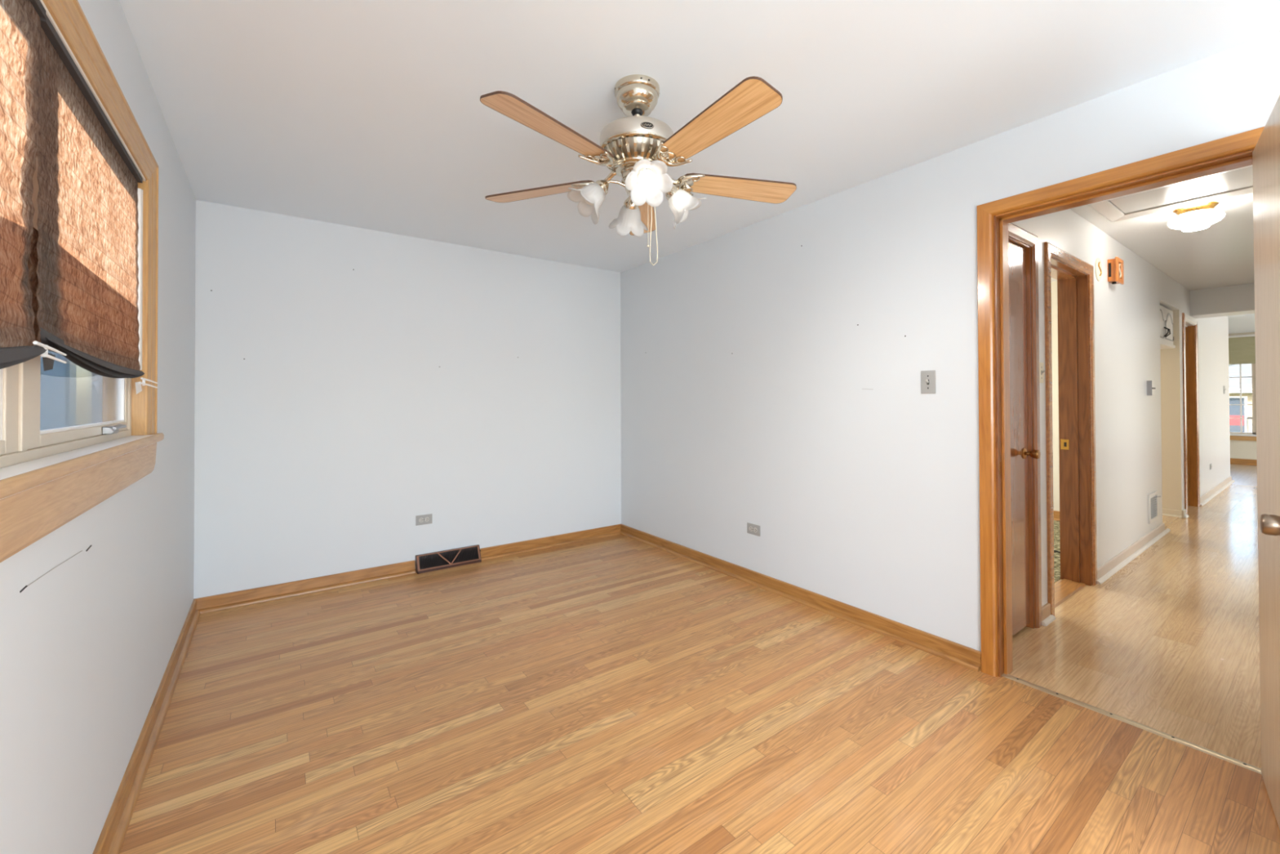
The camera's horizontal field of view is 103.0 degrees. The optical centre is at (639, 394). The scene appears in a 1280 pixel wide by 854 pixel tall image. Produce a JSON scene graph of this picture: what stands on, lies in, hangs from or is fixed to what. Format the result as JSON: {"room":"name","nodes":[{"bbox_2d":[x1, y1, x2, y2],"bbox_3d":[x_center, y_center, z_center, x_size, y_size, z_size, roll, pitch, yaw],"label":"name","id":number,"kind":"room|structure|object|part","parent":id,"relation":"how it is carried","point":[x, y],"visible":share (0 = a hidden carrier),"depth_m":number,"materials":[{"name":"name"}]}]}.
{"room":"empty bedroom","nodes":[
{"label":"empty bedroom","id":0,"kind":"room"},
{"bbox_2d":[0,0,195,853],"bbox_3d":[-0.991,0.041,0.625,0.132,2.440,6.034,0,-1,-36],"label":"wall","id":1,"kind":"structure","parent":0,"point":[94,611],"depth_m":1.41,"materials":[{"name":"paint"}]},
{"bbox_2d":[0,0,164,562],"bbox_3d":[-1.250,-0.295,1.019,0.165,1.150,2.150,0,-1,-36],"label":"window","id":2,"kind":"structure","parent":1,"relation":"in","point":[73,437],"depth_m":1.25,"materials":[{"name":"brown wood"}]},
{"bbox_3d":[-0.987,-0.322,0.633,0.040,0.865,0.916,0,-1,-36],"label":"sash","id":3,"kind":"part","parent":2,"relation":"part of","materials":[{"name":"white wood"}]},
{"bbox_2d":[0,0,66,370],"bbox_3d":[-0.957,-0.393,0.689,0.053,0.764,0.970,0,-1,-36],"label":"pleated shade","id":4,"kind":"object","parent":2,"relation":"attached to","point":[21,44],"visible":1,"depth_m":0.94,"materials":[{"name":"brown fabric"}]},
{"bbox_3d":[-1.263,-0.318,1.013,0.056,0.909,1.903,0,-1,-36],"label":"frame","id":5,"kind":"part","parent":2,"relation":"part of","materials":[{"name":"white wood"}]},
{"bbox_3d":[-1.253,0.152,1.014,0.156,0.030,1.915,0,-1,-36],"label":"sill","id":6,"kind":"part","parent":2,"relation":"part of","materials":[{"name":"wood"}]},
{"bbox_3d":[-1.538,-0.313,1.397,0.040,0.865,0.911,0,-1,-36],"label":"sash","id":7,"kind":"part","parent":2,"relation":"part of","materials":[{"name":"white wood"}]},
{"bbox_3d":[-1.552,-0.307,1.429,0.003,0.797,0.801,0,-1,-36],"label":"pane","id":8,"kind":"part","parent":2,"relation":"part of","materials":[{"name":"clear glass"}]},
{"bbox_2d":[27,13,157,394],"bbox_3d":[-1.481,-0.384,1.422,0.066,0.762,0.980,0,-1,-36],"label":"pleated shade","id":9,"kind":"object","parent":2,"relation":"attached to","point":[83,281],"visible":0.99,"depth_m":1.26,"materials":[{"name":"brown fabric"}]},
{"bbox_3d":[-1.207,-0.825,1.059,0.023,0.090,2.095,0,-1,-36],"label":"casing","id":10,"kind":"part","parent":2,"relation":"part of","materials":[{"name":"brown wood"}]},
{"bbox_3d":[-1.617,0.106,1.564,0.030,0.028,0.122,0,-1,-31],"label":"crank handle","id":11,"kind":"part","parent":2,"relation":"part of","materials":[{"name":"metal"}]},
{"bbox_3d":[-1.793,-0.357,1.867,0.023,1.007,0.090,0,-1,-36],"label":"casing","id":12,"kind":"part","parent":2,"relation":"part of","materials":[{"name":"brown wood"}]},
{"bbox_2d":[92,598,200,853],"bbox_3d":[-0.922,1.219,0.661,0.033,0.084,5.774,0,-1,-36],"label":"baseboard","id":13,"kind":"structure","parent":1,"relation":"attached to","point":[111,838],"depth_m":1.74,"materials":[{"name":"brown wood"}]},
{"bbox_2d":[193,200,621,598],"bbox_3d":[-1.392,0.073,3.975,3.143,2.440,0.132,0,-1,-36],"label":"wall","id":14,"kind":"structure","parent":0,"point":[353,384],"depth_m":3.60,"materials":[{"name":"paint"}]},
{"bbox_2d":[194,560,415,613],"bbox_3d":[-2.123,1.247,3.334,1.215,0.084,0.033,0,-1,-36],"label":"baseboard","id":15,"kind":"structure","parent":14,"relation":"attached to","point":[242,597],"depth_m":3.28,"materials":[{"name":"brown wood"}]},
{"bbox_2d":[415,513,431,525],"bbox_3d":[-1.587,0.922,3.740,0.114,0.072,0.009,0,-1,-36],"label":"outlet","id":16,"kind":"object","parent":14,"relation":"attached to","point":[425,518],"visible":1,"depth_m":3.74,"materials":[{"name":"grey plastic"}]},
{"bbox_2d":[415,544,481,573],"bbox_3d":[-1.426,1.232,3.814,0.468,0.119,0.069,0,-1,-36],"label":"floor vent","id":17,"kind":"object","parent":14,"relation":"in","point":[439,560],"visible":1,"depth_m":3.80,"materials":[{"name":"black metal"}]},
{"bbox_2d":[480,524,621,559],"bbox_3d":[-0.708,1.252,4.356,1.337,0.084,0.033,0,-1,-36],"label":"baseboard","id":18,"kind":"structure","parent":14,"relation":"attached to","point":[501,550],"depth_m":4.30,"materials":[{"name":"brown wood"}]},
{"bbox_2d":[119,463,1279,853],"bbox_3d":[5.735,1.299,4.126,15.143,0.066,8.400,0,-1,-36],"label":"floor","id":19,"kind":"structure","parent":0,"point":[616,694],"depth_m":1.97,"materials":[{"name":"brown wood"}]},
{"bbox_2d":[1001,673,1261,773],"bbox_3d":[1.865,1.262,1.992,0.036,0.005,0.760,0,-1,-36],"label":"threshold strip","id":20,"kind":"object","parent":19,"relation":"on","point":[1166,735],"visible":0.97,"depth_m":1.93,"materials":[{"name":"wood"}]},
{"bbox_2d":[119,0,1279,333],"bbox_3d":[5.727,-1.208,4.149,15.143,0.080,8.400,0,-1,-36],"label":"ceiling","id":21,"kind":"structure","parent":0,"point":[368,114],"depth_m":1.97,"materials":[{"name":"paint"}]},
{"bbox_2d":[480,74,796,265],"bbox_3d":[0.018,-0.831,1.903,1.334,0.679,1.276,0,-1,-36],"label":"ceiling fan","id":22,"kind":"object","parent":21,"relation":"hanging from","point":[637,148],"visible":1,"depth_m":1.82,"materials":[{"name":"brown wood"}]},
{"bbox_3d":[-0.406,-0.832,2.091,0.487,0.006,0.136,0,11,20],"label":"blade","id":23,"kind":"part","parent":22,"relation":"part of","materials":[{"name":"brown wood"}]},
{"bbox_3d":[-0.271,-0.837,1.614,0.136,0.006,0.487,14,8,37],"label":"blade","id":24,"kind":"part","parent":22,"relation":"part of","materials":[{"name":"brown wood"}]},
{"bbox_3d":[-0.212,-0.722,1.906,0.141,0.142,0.141,-1,-1,35],"label":"lamp shade","id":25,"kind":"part","parent":22,"relation":"part of","materials":[{"name":"white glass"}]},
{"bbox_3d":[-0.099,-0.795,1.928,0.096,0.033,0.011,0,-1,-11],"label":"lamp arm","id":26,"kind":"part","parent":22,"relation":"part of","materials":[{"name":"silver metal"}]},
{"bbox_3d":[-0.048,-0.721,2.146,0.141,0.142,0.141,-1,-1,35],"label":"lamp shade","id":27,"kind":"part","parent":22,"relation":"part of","materials":[{"name":"white glass"}]},
{"bbox_3d":[0.007,-0.830,2.366,0.136,0.006,0.487,-12,-1,2],"label":"blade","id":28,"kind":"part","parent":22,"relation":"part of","materials":[{"name":"brown wood"}]},
{"bbox_3d":[0.024,-0.748,1.770,0.060,0.060,0.060,0,-1,-36],"label":"bulb","id":29,"kind":"part","parent":22,"relation":"part of","materials":[{"name":"white glass"}]},
{"bbox_3d":[0.028,-0.728,1.739,0.142,0.141,0.139,-1,-1,37],"label":"lamp shade","id":30,"kind":"part","parent":22,"relation":"part of","materials":[{"name":"white glass"}]},
{"bbox_3d":[0.052,-0.641,1.944,0.032,0.299,0.004,0,-1,0],"label":"pull chain","id":31,"kind":"part","parent":22,"relation":"part of","materials":[{"name":"beige plastic"}]},
{"bbox_3d":[0.192,-0.723,1.982,0.141,0.142,0.141,-1,-1,35],"label":"lamp shade","id":32,"kind":"part","parent":22,"relation":"part of","materials":[{"name":"white glass"}]},
{"bbox_3d":[0.224,-0.838,1.595,0.136,0.006,0.487,14,-8,-33],"label":"blade","id":33,"kind":"part","parent":22,"relation":"part of","materials":[{"name":"brown wood"}]},
{"bbox_3d":[0.396,-0.834,2.059,0.487,0.006,0.136,0,-12,-16],"label":"blade","id":34,"kind":"part","parent":22,"relation":"part of","materials":[{"name":"brown wood"}]},
{"bbox_2d":[1088,164,1253,222],"bbox_3d":[3.143,-1.159,2.912,0.580,0.024,0.790,0,-1,-36],"label":"attic hatch","id":35,"kind":"object","parent":21,"relation":"attached to","point":[1238,181],"visible":0.59,"depth_m":2.98,"materials":[{"name":"white paint"}]},
{"bbox_2d":[1167,200,1225,231],"bbox_3d":[3.474,-1.099,3.181,0.242,0.140,0.242,0,-1,-36],"label":"ceiling light","id":36,"kind":"object","parent":21,"relation":"attached to","point":[1198,216],"visible":1,"depth_m":3.12,"materials":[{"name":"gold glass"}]},
{"bbox_2d":[620,31,1279,651],"bbox_3d":[1.597,0.049,2.414,0.124,2.440,5.904,0,-1,-36],"label":"wall","id":37,"kind":"structure","parent":0,"point":[771,368],"depth_m":2.85,"materials":[{"name":"paint"}]},
{"bbox_2d":[746,522,759,536],"bbox_3d":[0.769,0.916,3.447,0.009,0.072,0.114,0,-1,-36],"label":"outlet","id":38,"kind":"object","parent":37,"relation":"attached to","point":[753,529],"visible":1,"depth_m":3.44,"materials":[{"name":"grey plastic"}]},
{"bbox_2d":[620,524,981,671],"bbox_3d":[0.685,1.241,3.540,0.033,0.084,2.987,0,-1,-36],"label":"baseboard","id":39,"kind":"structure","parent":37,"relation":"attached to","point":[966,656],"depth_m":2.96,"materials":[{"name":"brown wood"}]},
{"bbox_2d":[920,370,935,393],"bbox_3d":[1.429,-0.060,2.528,0.020,0.115,0.070,0,-1,-36],"label":"light switch","id":40,"kind":"object","parent":37,"relation":"attached to","point":[927,377],"visible":1,"depth_m":2.53,"materials":[{"name":"grey plastic"}]},
{"bbox_2d":[977,126,1264,676],"bbox_3d":[1.883,0.196,2.017,0.157,2.138,0.900,0,-1,-36],"label":"trim","id":41,"kind":"structure","parent":37,"relation":"attached to","point":[1233,152],"depth_m":2.30,"materials":[{"name":"brown wood"}]},
{"bbox_3d":[1.581,0.199,2.316,0.019,2.138,0.062,0,-1,-36],"label":"casing","id":42,"kind":"part","parent":41,"relation":"part of","materials":[{"name":"brown wood"}]},
{"bbox_3d":[1.630,0.338,2.301,0.022,0.060,0.002,0,-1,-36],"label":"strike plate","id":43,"kind":"part","parent":41,"relation":"part of","materials":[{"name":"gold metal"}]},
{"bbox_3d":[1.823,-0.843,1.986,0.019,0.062,0.900,0,-1,-36],"label":"head casing","id":44,"kind":"part","parent":41,"relation":"part of","materials":[{"name":"brown wood"}]},
{"bbox_2d":[1252,94,1279,829],"bbox_3d":[1.813,0.221,1.387,0.756,2.056,0.166,0,-1,-40],"label":"door","id":45,"kind":"structure","parent":37,"relation":"in","point":[1266,153],"depth_m":1.52,"materials":[{"name":"beige wood"}]},
{"bbox_3d":[1.566,0.321,1.242,0.065,0.064,0.064,-1,-1,44],"label":"knob","id":46,"kind":"part","parent":45,"relation":"part of","materials":[{"name":"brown metal"}]},
{"bbox_2d":[1051,280,1059,511],"bbox_3d":[3.733,0.076,6.001,0.120,2.440,3.040,0,-1,-36],"label":"wall","id":47,"kind":"structure","parent":0,"point":[1054,284],"depth_m":5.20,"materials":[{"name":"beige paint"}]},
{"bbox_2d":[1053,510,1059,520],"bbox_3d":[3.675,1.246,5.945,0.033,0.100,3.040,0,-1,-36],"label":"baseboard","id":48,"kind":"structure","parent":47,"relation":"attached to","point":[1056,513],"depth_m":5.17,"materials":[{"name":"brown wood"}]},
{"bbox_2d":[1054,578,1086,608],"bbox_3d":[2.644,1.270,3.233,0.746,0.008,0.130,0,-1,-36],"label":"floor","id":49,"kind":"structure","parent":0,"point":[1064,588],"depth_m":3.30,"materials":[{"name":"brown wood"}]},
{"bbox_2d":[1012,208,1230,606],"bbox_3d":[5.152,0.063,5.052,8.730,2.440,0.160,0,-1,-36],"label":"wall","id":50,"kind":"structure","parent":0,"point":[1126,316],"depth_m":4.04,"materials":[{"name":"paint"}]},
{"bbox_2d":[1008,240,1040,635],"bbox_3d":[1.913,0.226,2.610,0.533,2.045,0.103,0,-1,-36],"label":"door","id":51,"kind":"structure","parent":50,"relation":"in","point":[1020,453],"depth_m":2.70,"materials":[{"name":"brown wood"}]},
{"bbox_3d":[2.091,0.319,2.715,0.060,0.060,0.068,0,-1,-36],"label":"knob","id":52,"kind":"part","parent":51,"relation":"part of","materials":[{"name":"gold metal"}]},
{"bbox_2d":[1008,222,1041,628],"bbox_3d":[1.900,0.198,2.691,0.635,2.145,0.177,0,-1,-36],"label":"trim","id":53,"kind":"structure","parent":50,"relation":"attached to","point":[1017,235],"depth_m":2.77,"materials":[{"name":"brown wood"}]},
{"bbox_3d":[1.944,-0.841,2.636,0.634,0.068,0.017,0,-1,-36],"label":"head casing","id":54,"kind":"part","parent":53,"relation":"part of","materials":[{"name":"brown wood"}]},
{"bbox_3d":[2.177,0.198,2.792,0.068,2.145,0.017,0,-1,-36],"label":"casing","id":55,"kind":"part","parent":53,"relation":"part of","materials":[{"name":"brown wood"}]},
{"bbox_2d":[1039,362,1044,382],"bbox_3d":[2.258,-0.121,2.853,0.070,0.115,0.020,0,-1,-36],"label":"light switch","id":56,"kind":"object","parent":50,"relation":"attached to","point":[1042,371],"visible":0.85,"depth_m":2.85,"materials":[{"name":"beige plastic"}]},
{"bbox_2d":[1041,602,1055,626],"bbox_3d":[2.277,1.229,2.843,0.157,0.085,0.033,0,-1,-36],"label":"baseboard","id":57,"kind":"structure","parent":50,"relation":"attached to","point":[1046,618],"depth_m":2.84,"materials":[{"name":"beige paint"}]},
{"bbox_3d":[2.280,1.261,2.837,0.157,0.020,0.020,0,-1,-36],"label":"shoe moulding","id":58,"kind":"part","parent":57,"relation":"part of","materials":[{"name":"white paint"}]},
{"bbox_2d":[1044,241,1097,616],"bbox_3d":[2.649,0.203,3.232,0.918,2.142,0.177,0,-1,-36],"label":"trim","id":59,"kind":"structure","parent":50,"relation":"attached to","point":[1074,277],"depth_m":3.42,"materials":[{"name":"brown wood"}]},
{"bbox_3d":[2.351,0.201,2.918,0.068,2.142,0.017,0,-1,-36],"label":"casing","id":60,"kind":"part","parent":59,"relation":"part of","materials":[{"name":"brown wood"}]},
{"bbox_3d":[2.918,0.345,3.494,0.002,0.070,0.045,0,-1,-36],"label":"strike plate","id":61,"kind":"part","parent":59,"relation":"part of","materials":[{"name":"gold metal"}]},
{"bbox_3d":[2.692,-0.835,3.177,0.918,0.068,0.017,0,-1,-36],"label":"head casing","id":62,"kind":"part","parent":59,"relation":"part of","materials":[{"name":"brown wood"}]},
{"bbox_3d":[3.040,0.203,3.416,0.068,2.142,0.017,0,-1,-36],"label":"casing","id":63,"kind":"part","parent":59,"relation":"part of","materials":[{"name":"brown wood"}]},
{"bbox_2d":[1094,257,1102,280],"bbox_3d":[3.206,-0.872,3.550,0.150,0.164,0.014,0,-1,-36],"label":"wall plaque","id":64,"kind":"object","parent":50,"relation":"attached to","point":[1098,266],"visible":1,"depth_m":3.54,"materials":[{"name":"beige plastic"}]},
{"bbox_2d":[1107,256,1124,284],"bbox_3d":[3.478,-0.895,3.720,0.180,0.183,0.057,0,-1,-36],"label":"door chime","id":65,"kind":"object","parent":50,"relation":"attached to","point":[1115,266],"visible":1,"depth_m":3.68,"materials":[{"name":"orange wood"}]},
{"bbox_2d":[1097,522,1170,584],"bbox_3d":[4.019,1.235,4.101,2.335,0.085,0.033,0,-1,-36],"label":"baseboard","id":66,"kind":"structure","parent":50,"relation":"attached to","point":[1113,565],"depth_m":3.92,"materials":[{"name":"white paint"}]},
{"bbox_2d":[1146,380,1155,395],"bbox_3d":[4.443,-0.053,4.420,0.122,0.128,0.036,0,-1,-36],"label":"light switch","id":67,"kind":"object","parent":50,"relation":"attached to","point":[1150,384],"visible":1,"depth_m":4.39,"materials":[{"name":"white paint"}]},
{"bbox_3d":[4.393,-0.053,4.386,0.002,0.128,0.032,0,-1,-36],"label":"shadow trim","id":68,"kind":"part","parent":67,"relation":"part of","materials":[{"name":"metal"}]},
{"bbox_2d":[1147,490,1160,524],"bbox_3d":[4.512,0.989,4.457,0.320,0.250,0.037,0,-1,-36],"label":"air vent","id":69,"kind":"object","parent":50,"relation":"in","point":[1153,509],"visible":1,"depth_m":4.46,"materials":[{"name":"white paint"}]},
{"bbox_2d":[1160,305,1175,349],"bbox_3d":[5.093,-0.671,5.195,0.857,0.390,0.452,0,-1,-36],"label":"picture","id":70,"kind":"object","parent":50,"relation":"attached to","point":[1166,338],"visible":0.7,"depth_m":5.06,"materials":[{"name":"white paper"}]},
{"bbox_3d":[5.010,-0.688,4.915,0.393,0.352,0.020,0,-1,-36],"label":"door","id":71,"kind":"part","parent":70,"relation":"part of","materials":[{"name":"white paint"}]},
{"bbox_3d":[5.017,-0.686,4.904,0.273,0.235,0.005,0,-1,-36],"label":"raised panel","id":72,"kind":"part","parent":70,"relation":"part of","materials":[{"name":"white paint"}]},
{"bbox_3d":[5.354,-0.687,5.163,0.448,0.352,0.020,0,-1,-36],"label":"door","id":73,"kind":"part","parent":70,"relation":"part of","materials":[{"name":"white paint"}]},
{"bbox_3d":[5.360,-0.685,5.154,0.370,0.276,0.012,0,-1,-36],"label":"panel moulding","id":74,"kind":"part","parent":70,"relation":"part of","materials":[{"name":"white paper"}]},
{"bbox_3d":[5.361,-0.684,5.153,0.328,0.235,0.005,0,-1,-36],"label":"raised panel","id":75,"kind":"part","parent":70,"relation":"part of","materials":[{"name":"white paper"}]},
{"bbox_2d":[1160,309,1182,510],"bbox_3d":[5.579,0.202,5.359,0.002,2.165,0.160,0,-1,-36],"label":"trim","id":76,"kind":"structure","parent":50,"relation":"attached to","point":[1170,357],"depth_m":5.34,"materials":[{"name":"beige paint"}]},
{"bbox_2d":[1182,508,1189,518],"bbox_3d":[5.695,1.246,5.311,0.140,0.075,0.033,0,-1,-36],"label":"baseboard","id":77,"kind":"structure","parent":50,"relation":"attached to","point":[1184,515],"depth_m":5.29,"materials":[{"name":"beige paint"}]},
{"bbox_2d":[1182,312,1199,514],"bbox_3d":[6.050,0.212,5.688,0.848,2.147,0.177,0,-1,-36],"label":"trim","id":78,"kind":"structure","parent":50,"relation":"attached to","point":[1189,324],"depth_m":5.84,"materials":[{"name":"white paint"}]},
{"bbox_3d":[5.780,0.210,5.395,0.068,2.147,0.017,0,-1,-36],"label":"casing","id":79,"kind":"part","parent":78,"relation":"part of","materials":[{"name":"wood"}]},
{"bbox_3d":[6.093,-0.828,5.633,0.848,0.068,0.017,0,-1,-36],"label":"head casing","id":80,"kind":"part","parent":78,"relation":"part of","materials":[{"name":"white paint"}]},
{"bbox_3d":[6.413,0.213,5.851,0.068,2.147,0.017,0,-1,-36],"label":"casing","id":81,"kind":"part","parent":78,"relation":"part of","materials":[{"name":"brown wood"}]},
{"bbox_2d":[1200,475,1235,506],"bbox_3d":[7.645,1.248,6.719,2.950,0.085,0.033,0,-1,-36],"label":"baseboard","id":82,"kind":"structure","parent":50,"relation":"attached to","point":[1211,494],"depth_m":6.55,"materials":[{"name":"white paint"}]},
{"bbox_2d":[1190,283,1254,318],"bbox_3d":[6.559,-1.018,5.408,0.360,0.280,0.930,0,-1,-36],"label":"wall","id":83,"kind":"structure","parent":0,"point":[1237,300],"depth_m":5.50,"materials":[{"name":"paint"}]},
{"bbox_2d":[1228,332,1257,459],"bbox_3d":[11.845,0.074,8.552,0.140,2.440,8.400,0,-1,-36],"label":"wall","id":84,"kind":"structure","parent":0,"point":[1239,449],"depth_m":9.40,"materials":[{"name":"beige paint"}]},
{"bbox_2d":[1228,333,1255,364],"bbox_3d":[10.782,-0.819,9.858,0.060,0.533,1.595,0,-1,-36],"label":"window shade","id":85,"kind":"object","parent":84,"relation":"attached to","point":[1242,348],"visible":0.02,"depth_m":9.40,"materials":[{"name":"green fabric"}]},
{"bbox_2d":[1230,457,1257,466],"bbox_3d":[11.778,1.239,8.491,0.033,0.110,8.000,0,-1,-36],"label":"baseboard","id":86,"kind":"structure","parent":84,"relation":"attached to","point":[1233,460],"depth_m":9.38,"materials":[{"name":"brown wood"}]},
{"bbox_3d":[11.773,1.284,8.487,0.020,0.020,8.000,0,-1,-36],"label":"shoe moulding","id":87,"kind":"part","parent":86,"relation":"part of","materials":[{"name":"brown wood"}]},
{"bbox_3d":[4.690,0.079,6.692,0.120,2.440,3.040,0,-1,-36],"label":"wall","id":88,"kind":"structure","parent":0,"visible":0},
{"bbox_2d":[1162,508,1182,518],"bbox_3d":[4.824,1.258,6.368,0.033,0.075,2.700,0,-1,-36],"label":"baseboard","id":89,"kind":"structure","parent":88,"relation":"attached to","point":[1166,512],"depth_m":5.33,"materials":[{"name":"beige paint"}]},
{"bbox_3d":[4.819,1.286,6.364,0.020,0.020,2.700,0,-1,-36],"label":"shoe moulding","id":90,"kind":"part","parent":89,"relation":"part of","materials":[{"name":"beige paint"}]},
{"label":"outside","id":91,"kind":"structure","parent":0,"visible":0},
{"bbox_3d":[31.431,2.223,28.838,55.260,0.200,70.000,0,-1,-36],"label":"street","id":92,"kind":"object","parent":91,"visible":0},
{"bbox_2d":[1228,363,1256,440],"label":"window","id":93,"kind":"structure","parent":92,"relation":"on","point":[1233,369],"depth_m":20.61,"materials":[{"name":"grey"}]},
{"bbox_2d":[1229,415,1244,425],"bbox_3d":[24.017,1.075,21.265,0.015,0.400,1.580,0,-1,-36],"label":"car","id":94,"kind":"object","parent":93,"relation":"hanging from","point":[1232,421],"depth_m":20.79,"materials":[{"name":"red metal"}]},
{"bbox_3d":[24.030,0.865,21.277,0.020,1.420,1.620,0,-1,-36],"label":"pane","id":95,"kind":"part","parent":93,"relation":"part of","materials":[{"name":"clear glass"}]},
{"bbox_3d":[24.113,1.474,19.587,0.040,1.170,0.955,0,-1,-36],"label":"porch railing","id":96,"kind":"part","parent":93,"relation":"part of","materials":[{"name":"white paint"}]}
]}

